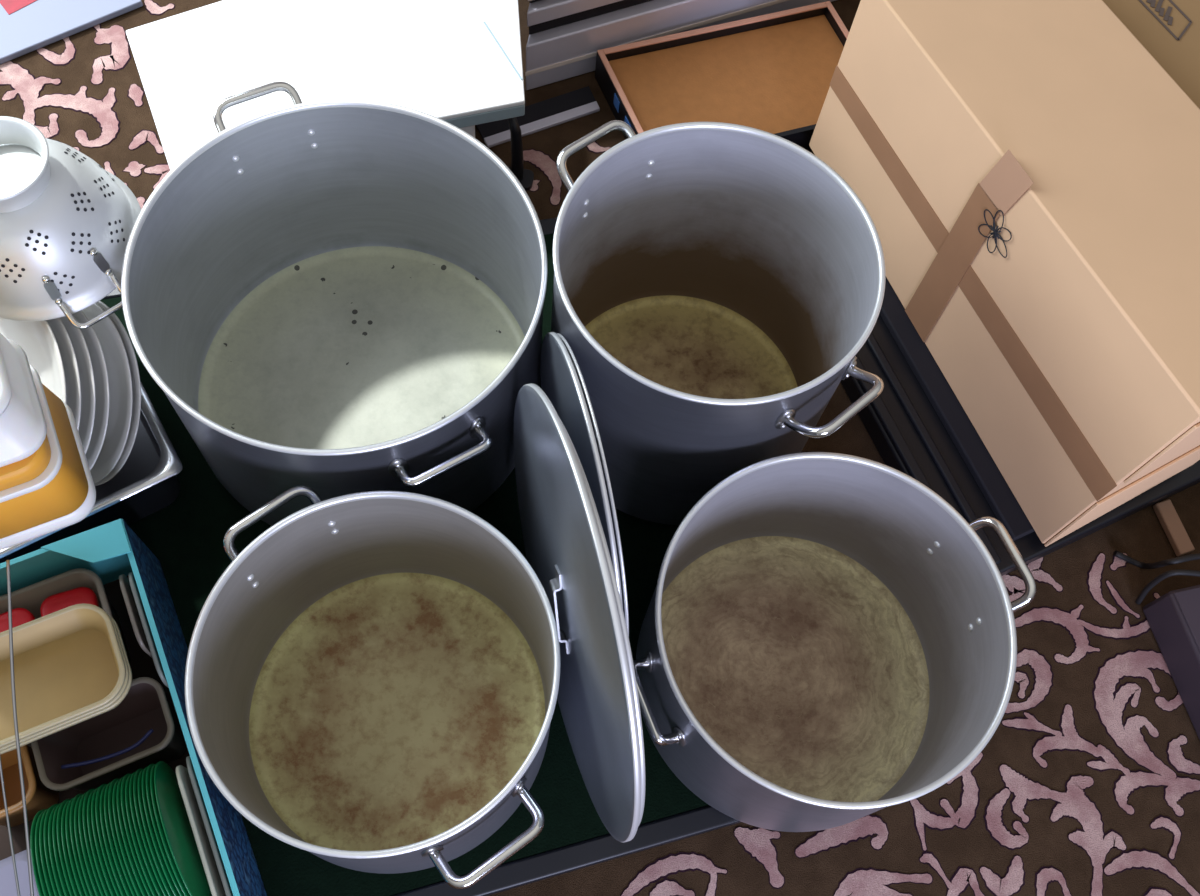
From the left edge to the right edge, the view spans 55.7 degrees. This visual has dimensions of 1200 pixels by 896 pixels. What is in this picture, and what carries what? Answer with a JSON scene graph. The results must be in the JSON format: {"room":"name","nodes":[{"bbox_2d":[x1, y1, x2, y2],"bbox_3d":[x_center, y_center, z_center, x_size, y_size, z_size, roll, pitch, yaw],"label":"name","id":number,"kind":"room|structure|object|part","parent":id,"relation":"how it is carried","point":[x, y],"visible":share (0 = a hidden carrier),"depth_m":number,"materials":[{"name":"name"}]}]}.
{"room":"storage room","nodes":[
{"label":"storage room","id":0,"kind":"room"},
{"bbox_2d":[0,0,1199,895],"bbox_3d":[-0.099,0.600,1.321,6.400,0.051,6.400,9,65,0],"label":"floor","id":1,"kind":"structure","parent":0,"point":[1087,782],"depth_m":1.45,"materials":[{"name":"brown carpet"}]},
{"bbox_2d":[0,0,142,63],"bbox_3d":[-0.973,-0.746,1.832,0.360,0.012,0.300,-31,71,-17],"label":"printed box","id":2,"kind":"object","parent":1,"relation":"on","point":[26,26],"visible":1,"depth_m":1.81,"materials":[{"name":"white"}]},
{"bbox_2d":[0,0,36,14],"bbox_3d":[-0.959,-0.771,1.838,0.070,0.001,0.180,-22,69,-14],"label":"picture","id":3,"kind":"object","parent":2,"relation":"on","point":[7,7],"depth_m":1.81},
{"bbox_2d":[126,0,524,169],"bbox_3d":[-0.341,-0.517,1.664,0.582,0.215,0.345,-19,68,-12],"label":"table","id":4,"kind":"object","parent":1,"relation":"on","point":[458,63],"visible":0.63,"depth_m":1.55,"materials":[{"name":"white"}]},
{"bbox_2d":[507,117,533,190],"bbox_3d":[-0.123,-0.444,1.690,0.050,0.135,0.042,9,65,0],"label":"table leg","id":5,"kind":"object","parent":4,"relation":"attached to","point":[525,177],"visible":0.55,"depth_m":1.70,"materials":[{"name":"black plastic"}]},
{"bbox_3d":[-0.126,-0.448,1.693,0.020,0.118,0.037,-19,68,-12],"label":"lever","id":6,"kind":"part","parent":5,"relation":"part of","materials":[{"name":"black plastic"}]},
{"bbox_2d":[100,217,740,895],"bbox_3d":[-0.378,0.156,1.458,1.351,0.028,0.944,-10,67,-9],"label":"table","id":7,"kind":"object","parent":1,"relation":"on","point":[186,536],"visible":0.18,"depth_m":1.37,"materials":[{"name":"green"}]},
{"bbox_2d":[0,381,182,563],"bbox_3d":[-0.712,-0.016,1.431,0.290,0.115,0.330,-28,71,-16],"label":"steel pan","id":8,"kind":"object","parent":7,"relation":"on","point":[147,483],"visible":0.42,"depth_m":1.39,"materials":[{"name":"silver metal"}]},
{"bbox_2d":[0,318,66,403],"bbox_3d":[-0.688,-0.064,1.323,0.160,0.171,0.234,-27,70,-15],"label":"dinner plate","id":9,"kind":"object","parent":8,"relation":"in","point":[37,339],"visible":0.3,"depth_m":1.30,"materials":[{"name":"grey ceramic"}]},
{"bbox_2d":[0,116,140,328],"bbox_3d":[-0.635,-0.270,1.243,0.234,0.148,0.222,9,65,0],"label":"colander","id":10,"kind":"object","parent":9,"relation":"on","point":[67,222],"visible":0.98,"depth_m":1.23,"materials":[{"name":"metal"}]},
{"bbox_3d":[-0.564,-0.163,1.268,0.068,0.024,0.035,-37,73,-18],"label":"handle","id":11,"kind":"part","parent":10,"relation":"part of","materials":[{"name":"silver metal"}]},
{"bbox_2d":[0,333,95,550],"bbox_3d":[-0.642,0.004,1.078,0.235,0.218,0.152,-21,69,-13],"label":"tub","id":12,"kind":"object","parent":8,"relation":"in","point":[49,490],"depth_m":1.09,"materials":[{"name":"white plastic"}]},
{"bbox_3d":[-0.630,-0.049,0.989,0.209,0.012,0.130,-21,69,-13],"label":"lid","id":13,"kind":"part","parent":12,"relation":"part of","materials":[{"name":"white plastic"}]},
{"bbox_3d":[-0.632,-0.034,1.022,0.215,0.084,0.136,-21,69,-13],"label":"food tub","id":14,"kind":"part","parent":12,"relation":"part of","materials":[{"name":"white plastic"}]},
{"bbox_2d":[47,318,80,430],"bbox_3d":[-0.678,-0.065,1.337,0.160,0.171,0.234,-27,70,-15],"label":"dinner plate","id":15,"kind":"object","parent":8,"relation":"in","point":[72,378],"visible":0.15,"depth_m":1.29,"materials":[{"name":"grey ceramic"}]},
{"bbox_2d":[60,316,95,454],"bbox_3d":[-0.668,-0.066,1.351,0.160,0.171,0.234,-27,70,-15],"label":"dinner plate","id":16,"kind":"object","parent":8,"relation":"in","point":[86,374],"visible":0.19,"depth_m":1.30,"materials":[{"name":"grey ceramic"}]},
{"bbox_2d":[72,310,109,469],"bbox_3d":[-0.658,-0.067,1.365,0.160,0.171,0.234,-27,70,-15],"label":"dinner plate","id":17,"kind":"object","parent":8,"relation":"in","point":[89,334],"visible":0.17,"depth_m":1.32,"materials":[{"name":"grey ceramic"}]},
{"bbox_2d":[82,303,132,484],"bbox_3d":[-0.642,-0.069,1.389,0.160,0.171,0.234,-27,70,-15],"label":"dinner plate","id":18,"kind":"object","parent":8,"relation":"in","point":[116,359],"visible":0.38,"depth_m":1.36,"materials":[{"name":"grey ceramic"}]},
{"bbox_2d":[95,301,140,485],"bbox_3d":[-0.635,-0.069,1.398,0.160,0.171,0.234,-27,70,-15],"label":"dinner plate","id":19,"kind":"object","parent":8,"relation":"in","point":[136,386],"visible":0.21,"depth_m":1.35,"materials":[{"name":"grey ceramic"}]},
{"bbox_2d":[0,519,266,895],"bbox_3d":[-0.615,0.418,1.219,0.400,0.155,0.565,-21,69,-13],"label":"box","id":20,"kind":"object","parent":7,"relation":"on","point":[111,550],"visible":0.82,"depth_m":1.28,"materials":[{"name":"teal plastic"}]},
{"bbox_2d":[0,849,38,895],"bbox_3d":[-0.629,0.528,1.201,0.130,0.085,0.160,-21,69,-13],"label":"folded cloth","id":21,"kind":"object","parent":20,"relation":"in","point":[7,876],"visible":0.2,"depth_m":1.19,"materials":[{"name":"grey fabric"}]},
{"bbox_2d":[0,745,58,826],"bbox_3d":[-0.657,0.373,1.260,0.083,0.100,0.089,-21,69,-13],"label":"tub","id":22,"kind":"object","parent":20,"relation":"in","point":[38,796],"visible":0.53,"depth_m":1.27,"materials":[{"name":"orange plastic"}]},
{"bbox_2d":[30,809,46,895],"bbox_3d":[-0.552,0.461,1.186,0.009,0.176,0.176,-21,69,-13],"label":"plastic plate","id":23,"kind":"object","parent":20,"relation":"in","point":[33,827],"visible":0.23,"depth_m":1.12,"materials":[{"name":"green plastic"}]},
{"bbox_2d":[0,756,19,895],"bbox_3d":[-0.565,0.342,1.079,0.004,0.082,0.191,-8,67,-8],"label":"rod","id":24,"kind":"object","parent":23,"relation":"on","point":[1,771],"visible":1,"depth_m":1.08,"materials":[{"name":"silver metal"}]},
{"bbox_2d":[6,560,33,895],"bbox_3d":[-0.549,0.272,1.074,0.006,0.113,0.315,-6,66,-7],"label":"rod","id":25,"kind":"object","parent":23,"relation":"on","point":[7,561],"visible":1,"depth_m":1.07,"materials":[{"name":"silver metal"}]},
{"bbox_2d":[35,810,48,895],"bbox_3d":[-0.547,0.461,1.185,0.008,0.176,0.176,-21,69,-13],"label":"plastic plate","id":26,"kind":"object","parent":20,"relation":"in","point":[37,848],"visible":0.23,"depth_m":1.12,"materials":[{"name":"green plastic"}]},
{"bbox_2d":[39,808,54,895],"bbox_3d":[-0.543,0.459,1.187,0.008,0.176,0.176,-21,69,-13],"label":"plastic plate","id":27,"kind":"object","parent":20,"relation":"in","point":[41,838],"visible":0.19,"depth_m":1.12,"materials":[{"name":"green plastic"}]},
{"bbox_2d":[43,804,58,895],"bbox_3d":[-0.540,0.456,1.189,0.008,0.176,0.176,-21,69,-13],"label":"plastic plate","id":28,"kind":"object","parent":20,"relation":"in","point":[46,821],"visible":0.22,"depth_m":1.12,"materials":[{"name":"green plastic"}]},
{"bbox_2d":[48,805,64,895],"bbox_3d":[-0.535,0.456,1.188,0.009,0.176,0.176,-22,69,-13],"label":"plastic plate","id":29,"kind":"object","parent":20,"relation":"in","point":[50,839],"visible":0.21,"depth_m":1.12,"materials":[{"name":"green plastic"}]},
{"bbox_2d":[52,803,69,895],"bbox_3d":[-0.532,0.454,1.190,0.009,0.176,0.176,-21,69,-13],"label":"plastic plate","id":30,"kind":"object","parent":20,"relation":"in","point":[54,824],"visible":0.24,"depth_m":1.12,"materials":[{"name":"green plastic"}]},
{"bbox_2d":[0,568,131,754],"bbox_3d":[-0.630,0.251,1.273,0.214,0.182,0.189,-21,69,-13],"label":"tub","id":31,"kind":"object","parent":20,"relation":"in","point":[31,597],"depth_m":1.22,"materials":[{"name":"beige plastic"}]},
{"bbox_2d":[0,608,34,632],"bbox_3d":[-0.673,0.229,1.276,0.084,0.020,0.080,-24,70,-14],"label":"lid","id":32,"kind":"object","parent":31,"relation":"in","point":[20,616],"visible":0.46,"depth_m":1.29,"materials":[{"name":"red plastic"}]},
{"bbox_3d":[-0.598,0.249,1.202,0.187,0.048,0.117,-21,69,-13],"label":"food tub","id":33,"kind":"part","parent":31,"relation":"part of","materials":[{"name":"beige plastic"}]},
{"bbox_3d":[-0.599,0.253,1.212,0.187,0.048,0.117,-21,69,-13],"label":"food tub","id":34,"kind":"part","parent":31,"relation":"part of","materials":[{"name":"beige plastic"}]},
{"bbox_3d":[-0.600,0.257,1.221,0.187,0.048,0.117,-21,69,-13],"label":"food tub","id":35,"kind":"part","parent":31,"relation":"part of","materials":[{"name":"beige plastic"}]},
{"bbox_2d":[40,587,98,616],"bbox_3d":[-0.604,0.199,1.299,0.061,0.021,0.074,-18,68,-12],"label":"lid","id":36,"kind":"object","parent":31,"relation":"in","point":[80,595],"visible":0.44,"depth_m":1.30,"materials":[{"name":"red plastic"}]},
{"bbox_2d":[57,799,74,895],"bbox_3d":[-0.528,0.452,1.192,0.009,0.176,0.176,-21,69,-13],"label":"plastic plate","id":37,"kind":"object","parent":20,"relation":"in","point":[59,815],"visible":0.16,"depth_m":1.12,"materials":[{"name":"green plastic"}]},
{"bbox_3d":[-0.732,0.185,1.319,0.388,0.149,0.006,-21,69,-13],"label":"panel","id":38,"kind":"part","parent":20,"relation":"part of","materials":[{"name":"teal plastic"}]},
{"bbox_2d":[61,799,79,895],"bbox_3d":[-0.523,0.451,1.191,0.008,0.176,0.176,-21,69,-13],"label":"plastic plate","id":39,"kind":"object","parent":20,"relation":"in","point":[63,831],"visible":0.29,"depth_m":1.12,"materials":[{"name":"green plastic"}]},
{"bbox_2d":[65,798,85,895],"bbox_3d":[-0.520,0.449,1.193,0.008,0.176,0.176,-21,69,-13],"label":"plastic plate","id":40,"kind":"object","parent":20,"relation":"in","point":[67,818],"visible":0.2,"depth_m":1.12,"materials":[{"name":"green plastic"}]},
{"bbox_2d":[69,794,89,895],"bbox_3d":[-0.516,0.447,1.195,0.008,0.176,0.176,-21,69,-13],"label":"plastic plate","id":41,"kind":"object","parent":20,"relation":"in","point":[72,832],"visible":0.23,"depth_m":1.13,"materials":[{"name":"green plastic"}]},
{"bbox_2d":[74,794,95,895],"bbox_3d":[-0.512,0.447,1.194,0.008,0.176,0.176,-21,69,-13],"label":"plastic plate","id":42,"kind":"object","parent":20,"relation":"in","point":[76,826],"visible":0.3,"depth_m":1.12,"materials":[{"name":"green plastic"}]},
{"bbox_2d":[78,792,100,895],"bbox_3d":[-0.508,0.445,1.196,0.008,0.176,0.176,-21,69,-13],"label":"plastic plate","id":43,"kind":"object","parent":20,"relation":"in","point":[80,819],"visible":0.2,"depth_m":1.12,"materials":[{"name":"green plastic"}]},
{"bbox_2d":[82,789,105,895],"bbox_3d":[-0.505,0.443,1.198,0.009,0.176,0.176,-21,69,-13],"label":"plastic plate","id":44,"kind":"object","parent":20,"relation":"in","point":[84,810],"visible":0.21,"depth_m":1.13,"materials":[{"name":"green plastic"}]},
{"bbox_3d":[-0.620,0.449,1.287,0.388,0.005,0.553,-21,69,-13],"label":"panel","id":45,"kind":"part","parent":20,"relation":"part of","materials":[{"name":"brown"}]},
{"bbox_2d":[87,789,110,895],"bbox_3d":[-0.500,0.442,1.197,0.008,0.176,0.176,-21,69,-13],"label":"plastic plate","id":46,"kind":"object","parent":20,"relation":"in","point":[89,821],"visible":0.24,"depth_m":1.12,"materials":[{"name":"green plastic"}]},
{"bbox_2d":[91,787,116,895],"bbox_3d":[-0.496,0.440,1.199,0.008,0.176,0.176,-21,69,-13],"label":"plastic plate","id":47,"kind":"object","parent":20,"relation":"in","point":[93,815],"visible":0.23,"depth_m":1.13,"materials":[{"name":"green plastic"}]},
{"bbox_2d":[95,784,120,895],"bbox_3d":[-0.493,0.438,1.201,0.008,0.176,0.176,-21,69,-13],"label":"plastic plate","id":48,"kind":"object","parent":20,"relation":"in","point":[97,801],"visible":0.21,"depth_m":1.13,"materials":[{"name":"green plastic"}]},
{"bbox_2d":[31,677,185,790],"bbox_3d":[-0.547,0.331,1.284,0.144,0.107,0.087,-21,69,-13],"label":"tub","id":49,"kind":"object","parent":20,"relation":"in","point":[144,729],"visible":0.79,"depth_m":1.29,"materials":[{"name":"beige plastic"}]},
{"bbox_2d":[100,784,126,895],"bbox_3d":[-0.488,0.438,1.200,0.008,0.176,0.176,-21,69,-13],"label":"plastic plate","id":50,"kind":"object","parent":20,"relation":"in","point":[102,816],"visible":0.17,"depth_m":1.13,"materials":[{"name":"green plastic"}]},
{"bbox_2d":[104,782,131,895],"bbox_3d":[-0.485,0.435,1.202,0.008,0.176,0.176,-21,69,-13],"label":"plastic plate","id":51,"kind":"object","parent":20,"relation":"in","point":[106,812],"visible":0.23,"depth_m":1.13,"materials":[{"name":"green plastic"}]},
{"bbox_2d":[108,778,136,895],"bbox_3d":[-0.481,0.433,1.204,0.009,0.176,0.176,-21,69,-13],"label":"plastic plate","id":52,"kind":"object","parent":20,"relation":"in","point":[110,792],"visible":0.14,"depth_m":1.13,"materials":[{"name":"green plastic"}]},
{"bbox_2d":[112,779,142,895],"bbox_3d":[-0.477,0.433,1.203,0.008,0.176,0.176,-21,69,-13],"label":"plastic plate","id":53,"kind":"object","parent":20,"relation":"in","point":[114,798],"visible":0.22,"depth_m":1.13,"materials":[{"name":"green plastic"}]},
{"bbox_2d":[116,776,147,895],"bbox_3d":[-0.473,0.431,1.205,0.008,0.176,0.176,-21,69,-13],"label":"plastic plate","id":54,"kind":"object","parent":20,"relation":"in","point":[119,808],"visible":0.23,"depth_m":1.13,"materials":[{"name":"green plastic"}]},
{"bbox_2d":[119,574,151,656],"bbox_3d":[-0.531,0.206,1.328,0.006,0.132,0.096,-21,69,-13],"label":"lid","id":55,"kind":"object","parent":20,"relation":"in","point":[125,586],"visible":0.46,"depth_m":1.27,"materials":[{"name":"beige plastic"}]},
{"bbox_2d":[121,773,152,895],"bbox_3d":[-0.470,0.429,1.207,0.008,0.176,0.176,-21,69,-13],"label":"plastic plate","id":56,"kind":"object","parent":20,"relation":"in","point":[123,804],"visible":0.21,"depth_m":1.13,"materials":[{"name":"green plastic"}]},
{"bbox_2d":[125,774,157,895],"bbox_3d":[-0.465,0.428,1.206,0.008,0.176,0.176,-21,69,-13],"label":"plastic plate","id":57,"kind":"object","parent":20,"relation":"in","point":[127,800],"visible":0.27,"depth_m":1.13,"materials":[{"name":"green plastic"}]},
{"bbox_2d":[129,771,163,895],"bbox_3d":[-0.461,0.426,1.208,0.008,0.176,0.176,-21,69,-13],"label":"plastic plate","id":58,"kind":"object","parent":20,"relation":"in","point":[131,796],"visible":0.18,"depth_m":1.13,"materials":[{"name":"green plastic"}]},
{"bbox_2d":[128,572,168,687],"bbox_3d":[-0.510,0.223,1.319,0.006,0.138,0.140,-21,69,-13],"label":"lid","id":59,"kind":"object","parent":20,"relation":"in","point":[133,584],"visible":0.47,"depth_m":1.26,"materials":[{"name":"grey plastic"}]},
{"bbox_2d":[133,768,168,895],"bbox_3d":[-0.458,0.424,1.210,0.009,0.176,0.176,-21,69,-13],"label":"plastic plate","id":60,"kind":"object","parent":20,"relation":"in","point":[135,781],"visible":0.2,"depth_m":1.13,"materials":[{"name":"green plastic"}]},
{"bbox_2d":[138,769,173,895],"bbox_3d":[-0.453,0.424,1.209,0.008,0.176,0.176,-21,69,-13],"label":"plastic plate","id":61,"kind":"object","parent":20,"relation":"in","point":[140,798],"visible":0.24,"depth_m":1.13,"materials":[{"name":"green plastic"}]},
{"bbox_2d":[142,766,179,895],"bbox_3d":[-0.450,0.422,1.211,0.009,0.176,0.176,-21,69,-13],"label":"plastic plate","id":62,"kind":"object","parent":20,"relation":"in","point":[144,794],"visible":0.23,"depth_m":1.13,"materials":[{"name":"green plastic"}]},
{"bbox_2d":[146,763,183,895],"bbox_3d":[-0.446,0.420,1.213,0.009,0.176,0.176,-22,69,-13],"label":"plastic plate","id":63,"kind":"object","parent":20,"relation":"in","point":[148,790],"visible":0.26,"depth_m":1.14,"materials":[{"name":"green plastic"}]},
{"bbox_2d":[150,764,189,895],"bbox_3d":[-0.442,0.419,1.212,0.008,0.176,0.176,-21,69,-13],"label":"plastic plate","id":64,"kind":"object","parent":20,"relation":"in","point":[152,787],"visible":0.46,"depth_m":1.14,"materials":[{"name":"green plastic"}]},
{"bbox_2d":[154,761,211,895],"bbox_3d":[-0.438,0.417,1.214,0.008,0.176,0.176,-21,69,-13],"label":"plastic plate","id":65,"kind":"object","parent":20,"relation":"in","point":[175,821],"visible":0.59,"depth_m":1.17,"materials":[{"name":"green plastic"}]},
{"bbox_3d":[-0.437,0.350,1.267,0.006,0.149,0.565,-21,69,-13],"label":"panel","id":66,"kind":"part","parent":20,"relation":"part of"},
{"bbox_2d":[176,765,225,895],"bbox_3d":[-0.414,0.441,1.225,0.006,0.142,0.190,-21,69,-13],"label":"serving tray","id":67,"kind":"object","parent":20,"relation":"in","point":[184,782],"visible":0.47,"depth_m":1.18,"materials":[{"name":"beige plastic"}]},
{"bbox_2d":[186,756,232,895],"bbox_3d":[-0.406,0.432,1.233,0.006,0.136,0.190,-21,69,-13],"label":"lid","id":68,"kind":"object","parent":20,"relation":"in","point":[219,862],"visible":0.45,"depth_m":1.18,"materials":[{"name":"grey plastic"}]},
{"bbox_2d":[121,81,546,525],"bbox_3d":[-0.302,-0.155,1.418,0.470,0.309,0.494,9,65,0],"label":"stock pot","id":69,"kind":"object","parent":7,"relation":"on","point":[334,298],"visible":0.86,"depth_m":1.50,"materials":[{"name":"metal"}]},
{"bbox_3d":[-0.415,-0.402,1.397,0.110,0.047,0.068,-24,70,-14],"label":"handle","id":70,"kind":"part","parent":69,"relation":"part of","materials":[{"name":"silver metal"}]},
{"bbox_3d":[-0.171,0.009,1.247,0.110,0.025,0.039,-28,71,-16],"label":"handle","id":71,"kind":"part","parent":69,"relation":"part of","materials":[{"name":"silver metal"}]},
{"bbox_2d":[185,485,559,888],"bbox_3d":[-0.235,0.271,1.253,0.388,0.266,0.380,9,65,0],"label":"stock pot","id":72,"kind":"object","parent":7,"relation":"on","point":[372,681],"visible":1,"depth_m":1.34,"materials":[{"name":"metal"}]},
{"bbox_3d":[-0.351,0.089,1.236,0.116,0.043,0.052,-35,73,-18],"label":"handle","id":73,"kind":"part","parent":72,"relation":"part of","materials":[{"name":"silver metal"}]},
{"bbox_3d":[-0.110,0.388,1.130,0.116,0.025,0.056,-33,72,-17],"label":"handle","id":74,"kind":"part","parent":72,"relation":"part of","materials":[{"name":"silver metal"}]},
{"bbox_2d":[514,383,640,842],"bbox_3d":[-0.034,0.169,1.196,0.033,0.480,0.480,-12,67,-10],"label":"lid","id":75,"kind":"object","parent":7,"relation":"on","point":[563,546],"visible":0.91,"depth_m":1.10,"materials":[{"name":"metal"}]},
{"bbox_3d":[-0.044,0.171,1.194,0.010,0.093,0.079,-11,67,-12],"label":"handle","id":76,"kind":"part","parent":75,"relation":"part of","materials":[{"name":"silver metal"}]},
{"bbox_2d":[540,332,622,606],"bbox_3d":[-0.027,0.061,1.296,0.010,0.390,0.390,-10,67,-9],"label":"lid","id":77,"kind":"object","parent":7,"relation":"on","point":[560,382],"visible":0.36,"depth_m":1.16,"materials":[{"name":"metal"}]},
{"bbox_2d":[556,333,628,636],"bbox_3d":[-0.020,0.062,1.298,0.009,0.388,0.388,-10,67,-9],"label":"lid","id":78,"kind":"object","parent":7,"relation":"on","point":[574,361],"visible":0.16,"depth_m":1.12,"materials":[{"name":"metal"}]},
{"bbox_2d":[560,419,644,825],"bbox_3d":[-0.025,0.175,1.207,0.031,0.455,0.455,-12,67,-10],"label":"lid","id":79,"kind":"object","parent":7,"relation":"on","point":[601,532],"visible":0.06,"depth_m":1.00,"materials":[{"name":"metal"}]},
{"bbox_2d":[551,120,885,524],"bbox_3d":[0.118,-0.138,1.405,0.396,0.375,0.373,9,65,0],"label":"stock pot","id":80,"kind":"object","parent":7,"relation":"on","point":[716,285],"visible":0.88,"depth_m":1.39,"materials":[{"name":"metal"}]},
{"bbox_3d":[0.003,-0.337,1.337,0.112,0.043,0.064,-35,73,-18],"label":"handle","id":81,"kind":"part","parent":80,"relation":"part of","materials":[{"name":"silver metal"}]},
{"bbox_3d":[0.255,-0.050,1.227,0.112,0.041,0.054,-37,73,-18],"label":"handle","id":82,"kind":"part","parent":80,"relation":"part of","materials":[{"name":"silver metal"}]},
{"bbox_2d":[633,452,1036,831],"bbox_3d":[0.244,0.225,1.312,0.384,0.264,0.404,27,66,8],"label":"stock pot","id":83,"kind":"object","parent":7,"relation":"on","point":[825,641],"visible":0.94,"depth_m":1.39,"materials":[{"name":"metal"}]},
{"bbox_3d":[0.057,0.273,1.223,0.036,0.033,0.098,-18,68,-12],"label":"handle","id":84,"kind":"part","parent":83,"relation":"part of","materials":[{"name":"silver metal"}]},
{"bbox_3d":[0.440,0.138,1.290,0.065,0.059,0.112,-19,68,-12],"label":"handle","id":85,"kind":"part","parent":83,"relation":"part of","materials":[{"name":"silver metal"}]},
{"bbox_2d":[476,86,599,147],"bbox_3d":[-0.097,-0.526,1.800,0.198,0.007,0.050,-22,69,-14],"label":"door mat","id":86,"kind":"object","parent":1,"relation":"on","point":[569,106],"visible":0.97,"depth_m":1.80,"materials":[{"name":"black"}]},
{"bbox_2d":[525,0,835,89],"bbox_3d":[0.342,-0.951,1.920,1.147,0.199,0.342,-20,69,-13],"label":"shelf unit","id":87,"kind":"object","parent":1,"relation":"on","point":[565,37],"visible":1,"depth_m":1.79,"materials":[{"name":"grey paint"}]},
{"bbox_3d":[0.346,-0.974,1.879,1.142,0.029,0.336,-20,69,-13],"label":"shelf","id":88,"kind":"part","parent":87,"relation":"part of","materials":[{"name":"grey paint"}]},
{"bbox_3d":[0.429,-0.954,1.911,0.959,0.032,0.874,9,65,0],"label":"drawer","id":89,"kind":"part","parent":87,"relation":"part of","materials":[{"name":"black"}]},
{"bbox_2d":[595,1,848,150],"bbox_3d":[0.229,-0.570,1.816,0.417,0.059,0.236,-16,68,-11],"label":"tray","id":90,"kind":"object","parent":1,"relation":"on","point":[772,73],"visible":0.6,"depth_m":1.81,"materials":[{"name":"brown wood"}]},
{"bbox_2d":[840,277,1199,575],"bbox_3d":[0.693,-0.229,1.696,0.785,0.058,0.659,-22,69,-13],"label":"crate","id":91,"kind":"object","parent":1,"relation":"on","point":[920,429],"visible":0.21,"depth_m":1.56,"materials":[{"name":"black plastic"}]},
{"bbox_2d":[809,0,1199,546],"bbox_3d":[0.579,-0.300,1.476,0.267,0.385,0.728,-19,68,-12],"label":"carton","id":92,"kind":"object","parent":91,"relation":"on","point":[1026,173],"visible":1,"depth_m":1.37,"materials":[{"name":"brown cardboard"}]},
{"bbox_2d":[1103,0,1199,108],"bbox_3d":[0.818,-0.463,1.614,0.318,0.301,0.695,-19,68,-12],"label":"carton","id":93,"kind":"object","parent":91,"relation":"on","point":[1169,30],"visible":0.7,"depth_m":1.48,"materials":[{"name":"brown cardboard"}]},
{"bbox_2d":[1113,551,1199,603],"bbox_3d":[0.776,0.168,1.502,0.150,0.106,0.072,9,65,0],"label":"cable","id":94,"kind":"object","parent":1,"relation":"on","point":[1155,581],"visible":1,"depth_m":1.47,"materials":[{"name":"black rubber"}]},
{"bbox_2d":[1143,585,1199,739],"bbox_3d":[0.871,0.313,1.452,0.220,0.079,0.300,-11,67,-9],"label":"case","id":95,"kind":"object","parent":1,"relation":"on","point":[1173,618],"visible":1,"depth_m":1.46,"materials":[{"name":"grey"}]},
{"bbox_3d":[0.874,0.297,1.418,0.212,0.003,0.292,-11,67,-9],"label":"lid","id":96,"kind":"part","parent":95,"relation":"part of","materials":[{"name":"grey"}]},
{"bbox_2d":[1153,499,1194,556],"bbox_3d":[0.796,0.111,1.574,0.024,0.012,0.079,-12,67,-10],"label":"wooden strip","id":97,"kind":"object","parent":1,"relation":"on","point":[1165,511],"visible":1,"depth_m":1.57,"materials":[{"name":"brown wood"}]}
]}

